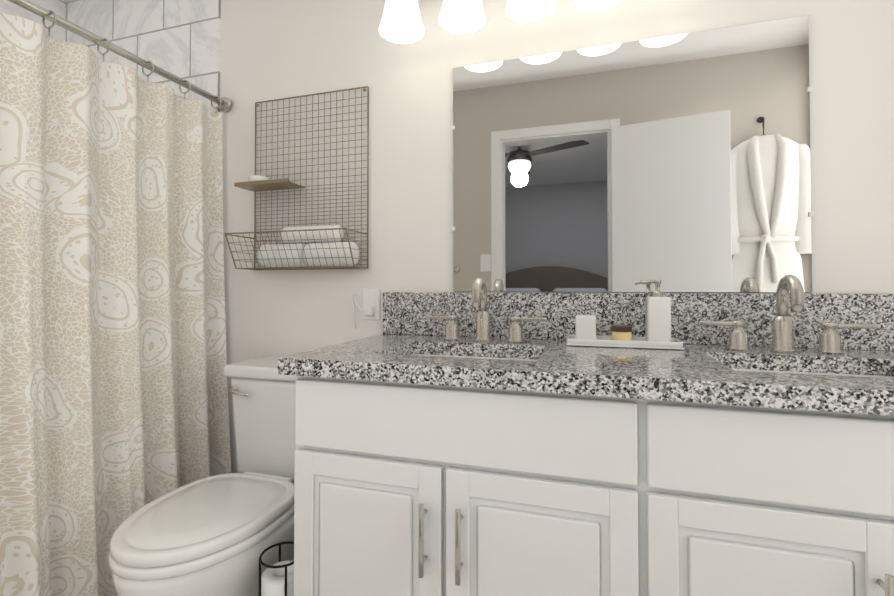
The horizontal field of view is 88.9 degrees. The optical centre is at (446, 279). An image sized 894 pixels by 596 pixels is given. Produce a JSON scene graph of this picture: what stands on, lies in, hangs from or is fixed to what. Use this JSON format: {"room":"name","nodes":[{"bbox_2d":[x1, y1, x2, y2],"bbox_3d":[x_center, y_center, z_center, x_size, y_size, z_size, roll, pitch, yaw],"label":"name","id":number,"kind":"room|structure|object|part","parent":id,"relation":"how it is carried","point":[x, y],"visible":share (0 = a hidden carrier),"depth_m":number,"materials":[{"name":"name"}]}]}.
{"room":"bathroom","nodes":[
{"label":"bathroom","id":0,"kind":"room"},
{"bbox_2d":[0,0,63,40],"bbox_3d":[-2.042,-0.128,1.446,0.009,2.399,1.499,0,-1,17],"label":"wall","id":1,"kind":"structure","parent":0,"point":[6,7],"depth_m":2.08,"materials":[{"name":"tile"}]},
{"bbox_2d":[60,0,75,2],"bbox_3d":[-0.213,-1.398,-0.876,5.140,0.060,5.120,0,-1,17],"label":"ceiling","id":2,"kind":"structure","parent":0,"point":[66,1],"depth_m":2.15,"materials":[{"name":"white paint"}]},
{"bbox_2d":[64,0,893,472],"bbox_3d":[-0.089,-0.124,1.678,3.840,2.400,0.131,0,-1,17],"label":"wall","id":3,"kind":"structure","parent":0,"point":[278,50],"depth_m":1.68,"materials":[{"name":"white paint"}]},
{"bbox_2d":[225,86,368,269],"bbox_3d":[-0.554,-0.376,1.679,0.507,0.675,0.161,0,-1,17],"label":"wall shelf","id":4,"kind":"object","parent":3,"relation":"attached to","point":[336,250],"visible":1,"depth_m":1.69,"materials":[{"name":"brown metal"}]},
{"bbox_3d":[-0.720,-0.374,1.747,0.080,0.033,0.080,0,-1,17],"label":"dish","id":5,"kind":"part","parent":4,"relation":"part of","materials":[{"name":"white ceramic"}]},
{"bbox_3d":[-0.675,-0.359,1.740,0.239,0.014,0.105,0,-1,17],"label":"plate","id":6,"kind":"part","parent":4,"relation":"part of","materials":[{"name":"brown wood"}]},
{"bbox_2d":[225,228,367,269],"bbox_3d":[-0.554,-0.106,1.671,0.506,0.130,0.155,0,-1,17],"label":"basket","id":7,"kind":"object","parent":4,"relation":"on","point":[336,252],"depth_m":1.64,"materials":[{"name":"brown metal"}]},
{"bbox_2d":[258,243,306,266],"bbox_3d":[-0.603,-0.091,1.706,0.185,0.086,0.100,0,-1,17],"label":"towel","id":8,"kind":"object","parent":7,"relation":"in","point":[268,257],"depth_m":1.66,"materials":[{"name":"white fabric"}]},
{"bbox_2d":[303,242,358,265],"bbox_3d":[-0.417,-0.092,1.648,0.185,0.086,0.100,0,-1,17],"label":"towel","id":9,"kind":"object","parent":7,"relation":"in","point":[341,255],"depth_m":1.61,"materials":[{"name":"white fabric"}]},
{"bbox_2d":[281,225,343,242],"bbox_3d":[-0.495,-0.166,1.675,0.230,0.062,0.072,0,-1,17],"label":"towel","id":10,"kind":"object","parent":4,"relation":"on","point":[322,232],"depth_m":1.65,"materials":[{"name":"white fabric"}]},
{"bbox_2d":[352,289,379,328],"bbox_3d":[-0.300,0.107,1.663,0.107,0.147,0.038,0,-1,17],"label":"electrical outlet","id":11,"kind":"object","parent":3,"relation":"attached to","point":[371,304],"visible":1,"depth_m":1.67,"materials":[{"name":"white plastic"}]},
{"bbox_3d":[-0.320,0.117,1.665,0.068,0.127,0.030,0,-1,17],"label":"cord","id":12,"kind":"part","parent":11,"relation":"part of","materials":[{"name":"white plastic"}]},
{"bbox_3d":[-0.278,0.091,1.673,0.070,0.114,0.006,0,-1,17],"label":"plate","id":13,"kind":"part","parent":11,"relation":"part of","materials":[{"name":"white plastic"}]},
{"bbox_2d":[379,0,424,43],"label":"sconce","id":14,"kind":"object","parent":3,"relation":"attached to","point":[401,22],"depth_m":1.52,"materials":[{"name":"white glass"}]},
{"bbox_3d":[-0.148,-0.886,1.495,0.150,0.147,0.150,0,-1,17],"label":"lamp shade","id":15,"kind":"part","parent":14,"relation":"part of","materials":[{"name":"white glass"}]},
{"bbox_2d":[439,0,485,33],"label":"sconce","id":16,"kind":"object","parent":3,"relation":"attached to","point":[456,16],"depth_m":1.48,"materials":[{"name":"white glass"}]},
{"bbox_3d":[0.049,-0.887,1.434,0.150,0.147,0.150,0,-1,17],"label":"lamp shade","id":17,"kind":"part","parent":16,"relation":"part of","materials":[{"name":"white glass"}]},
{"bbox_2d":[505,0,555,22],"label":"sconce","id":18,"kind":"object","parent":3,"relation":"attached to","point":[524,11],"depth_m":1.43,"materials":[{"name":"white glass"}]},
{"bbox_3d":[0.251,-0.888,1.370,0.150,0.147,0.150,0,-1,17],"label":"lamp shade","id":19,"kind":"part","parent":18,"relation":"part of","materials":[{"name":"white glass"}]},
{"bbox_2d":[574,0,622,10],"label":"sconce","id":20,"kind":"object","parent":3,"relation":"attached to","point":[587,5],"depth_m":1.37,"materials":[{"name":"white glass"}]},
{"bbox_3d":[0.442,-0.889,1.311,0.150,0.147,0.150,0,-1,17],"label":"lamp shade","id":21,"kind":"part","parent":20,"relation":"part of","materials":[{"name":"white glass"}]},
{"bbox_2d":[453,15,811,291],"bbox_3d":[0.518,-0.350,1.429,1.038,0.777,0.006,0,-1,17],"label":"mirror","id":22,"kind":"object","parent":3,"relation":"attached to","point":[677,163],"visible":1,"depth_m":1.40,"materials":[{"name":"clear glass"}]},
{"bbox_2d":[451,86,813,230],"bbox_3d":[0.517,-0.354,1.424,1.050,0.364,0.004,0,-1,17],"label":"clips","id":23,"kind":"object","parent":22,"relation":"attached to","point":[810,89],"visible":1,"depth_m":1.27,"materials":[{"name":"white plastic"}]},
{"bbox_2d":[381,292,893,350],"bbox_3d":[0.542,0.117,1.405,1.616,0.150,0.021,0,-1,17],"label":"backsplash","id":24,"kind":"structure","parent":3,"relation":"attached to","point":[402,311],"depth_m":1.39,"materials":[{"name":"grey stone"}]},
{"bbox_3d":[-0.213,1.062,-0.917,5.140,0.060,5.120,0,-1,17],"label":"floor","id":25,"kind":"structure","parent":0,"visible":0},
{"bbox_2d":[108,357,295,595],"bbox_3d":[-0.611,0.683,1.369,0.466,0.776,0.730,0,-1,17],"label":"toilet","id":26,"kind":"object","parent":25,"relation":"on","point":[216,535],"visible":0.83,"depth_m":1.22,"materials":[{"name":"white ceramic"}]},
{"bbox_3d":[-0.655,0.666,1.244,0.380,0.026,0.463,0,-1,17],"label":"seat","id":27,"kind":"part","parent":26,"relation":"part of","materials":[{"name":"white ceramic"}]},
{"bbox_3d":[-0.655,0.634,1.244,0.376,0.036,0.459,0,-1,17],"label":"lid","id":28,"kind":"part","parent":26,"relation":"part of","materials":[{"name":"white ceramic"}]},
{"bbox_3d":[-0.636,0.875,1.302,0.376,0.388,0.592,0,-1,17],"label":"bowl","id":29,"kind":"part","parent":26,"relation":"part of","materials":[{"name":"white ceramic"}]},
{"bbox_3d":[-0.713,0.385,1.566,0.090,0.029,0.029,0,-1,17],"label":"lever","id":30,"kind":"part","parent":26,"relation":"part of","materials":[{"name":"silver metal"}]},
{"bbox_3d":[-0.533,0.320,1.623,0.466,0.043,0.210,0,-1,17],"label":"tank lid","id":31,"kind":"part","parent":26,"relation":"part of","materials":[{"name":"white ceramic"}]},
{"bbox_3d":[-0.532,0.516,1.625,0.437,0.347,0.192,0,-1,17],"label":"tank","id":32,"kind":"part","parent":26,"relation":"part of","materials":[{"name":"white ceramic"}]},
{"bbox_2d":[259,541,293,595],"bbox_3d":[-0.420,0.879,1.163,0.114,0.358,0.114,0,-1,17],"label":"stand","id":33,"kind":"object","parent":25,"relation":"on","point":[276,579],"visible":0.69,"depth_m":1.13,"materials":[{"name":"black metal"}]},
{"bbox_2d":[277,367,893,595],"bbox_3d":[0.455,0.647,1.117,1.576,0.840,0.606,0,-1,17],"label":"bathroom vanity","id":34,"kind":"object","parent":25,"relation":"on","point":[479,440],"depth_m":0.90,"materials":[{"name":"painted wood"},{"name":"granite"},{"name":"brushed nickel"}]},
{"bbox_3d":[-0.188,0.680,1.046,0.371,0.540,0.020,0,-1,17],"label":"door","id":35,"kind":"part","parent":34,"relation":"part of","materials":[{"name":"white wood"}]},
{"bbox_3d":[-0.052,0.554,0.978,0.011,0.150,0.034,0,-1,17],"label":"handle","id":36,"kind":"part","parent":34,"relation":"part of","materials":[{"name":"silver metal"}]},
{"bbox_3d":[0.025,0.553,0.954,0.011,0.150,0.034,0,-1,17],"label":"handle","id":37,"kind":"part","parent":34,"relation":"part of","materials":[{"name":"silver metal"}]},
{"bbox_3d":[0.183,0.678,0.930,0.384,0.540,0.020,0,-1,17],"label":"door","id":38,"kind":"part","parent":34,"relation":"part of","materials":[{"name":"white wood"}]},
{"bbox_2d":[277,335,893,406],"bbox_3d":[0.456,0.207,1.129,1.616,0.040,0.597,0,-1,17],"label":"countertop","id":39,"kind":"structure","parent":34,"relation":"on","point":[700,368],"depth_m":1.00,"materials":[{"name":"grey stone"}]},
{"bbox_2d":[409,351,532,358],"bbox_3d":[0.049,0.302,1.225,0.433,0.170,0.304,0,-1,17],"label":"sink","id":40,"kind":"object","parent":39,"relation":"in","point":[496,354],"depth_m":1.36,"materials":[{"name":"white ceramic"}]},
{"bbox_2d":[421,277,548,342],"bbox_3d":[0.102,0.091,1.396,0.394,0.200,0.133,0,-1,17],"label":"faucet","id":41,"kind":"object","parent":39,"relation":"on","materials":[{"name":"silver metal"}]},
{"bbox_2d":[566,280,684,349],"bbox_3d":[0.502,0.095,1.312,0.305,0.188,0.120,0,-1,17],"label":"tray","id":42,"kind":"object","parent":39,"relation":"on","point":[658,318],"visible":1,"depth_m":1.26,"materials":[{"name":"white ceramic"}]},
{"bbox_2d":[575,314,595,338],"bbox_3d":[0.408,0.143,1.341,0.057,0.078,0.054,0,-1,17],"label":"cup","id":43,"kind":"object","parent":42,"relation":"on","point":[585,325],"depth_m":1.32,"materials":[{"name":"white ceramic"}]},
{"bbox_2d":[611,325,631,340],"bbox_3d":[0.502,0.158,1.311,0.057,0.048,0.057,0,-1,17],"label":"candle","id":44,"kind":"object","parent":42,"relation":"on","point":[619,332],"depth_m":1.29,"materials":[{"name":"yellow wax"}]},
{"bbox_2d":[645,296,670,341],"bbox_3d":[0.594,0.115,1.283,0.060,0.134,0.060,0,-1,17],"label":"dispenser","id":45,"kind":"object","parent":42,"relation":"on","point":[657,308],"depth_m":1.26,"materials":[{"name":"white ceramic"}]},
{"bbox_2d":[697,275,880,354],"bbox_3d":[0.868,0.087,1.156,0.394,0.200,0.133,0,-1,17],"label":"faucet","id":46,"kind":"object","parent":39,"relation":"on","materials":[{"name":"silver metal"}]},
{"bbox_2d":[737,363,893,374],"bbox_3d":[0.815,0.298,0.985,0.433,0.170,0.304,0,-1,17],"label":"sink","id":47,"kind":"object","parent":39,"relation":"in","point":[756,366],"depth_m":1.11,"materials":[{"name":"white ceramic"}]},
{"bbox_3d":[0.568,0.676,0.809,0.388,0.540,0.020,0,-1,17],"label":"door","id":48,"kind":"part","parent":34,"relation":"part of","materials":[{"name":"white wood"}]},
{"bbox_3d":[0.712,0.550,0.739,0.011,0.150,0.034,0,-1,17],"label":"handle","id":49,"kind":"part","parent":34,"relation":"part of","materials":[{"name":"silver metal"}]},
{"bbox_3d":[-1.420,-0.146,0.403,1.820,2.400,0.120,0,-1,17],"label":"wall","id":50,"kind":"structure","parent":0,"visible":0},
{"bbox_2d":[0,0,230,595],"bbox_3d":[-1.097,0.134,1.141,0.138,1.795,1.489,0,-1,17],"label":"shower curtain","id":51,"kind":"object","parent":50,"relation":"hanging from","point":[114,411],"visible":0.92,"depth_m":1.37,"materials":[{"name":"beige fabric"}]},
{"bbox_3d":[-1.134,-0.733,1.167,0.060,0.060,1.489,0,-1,17],"label":"rod","id":52,"kind":"part","parent":51,"relation":"part of","materials":[{"name":"silver metal"}]}
]}

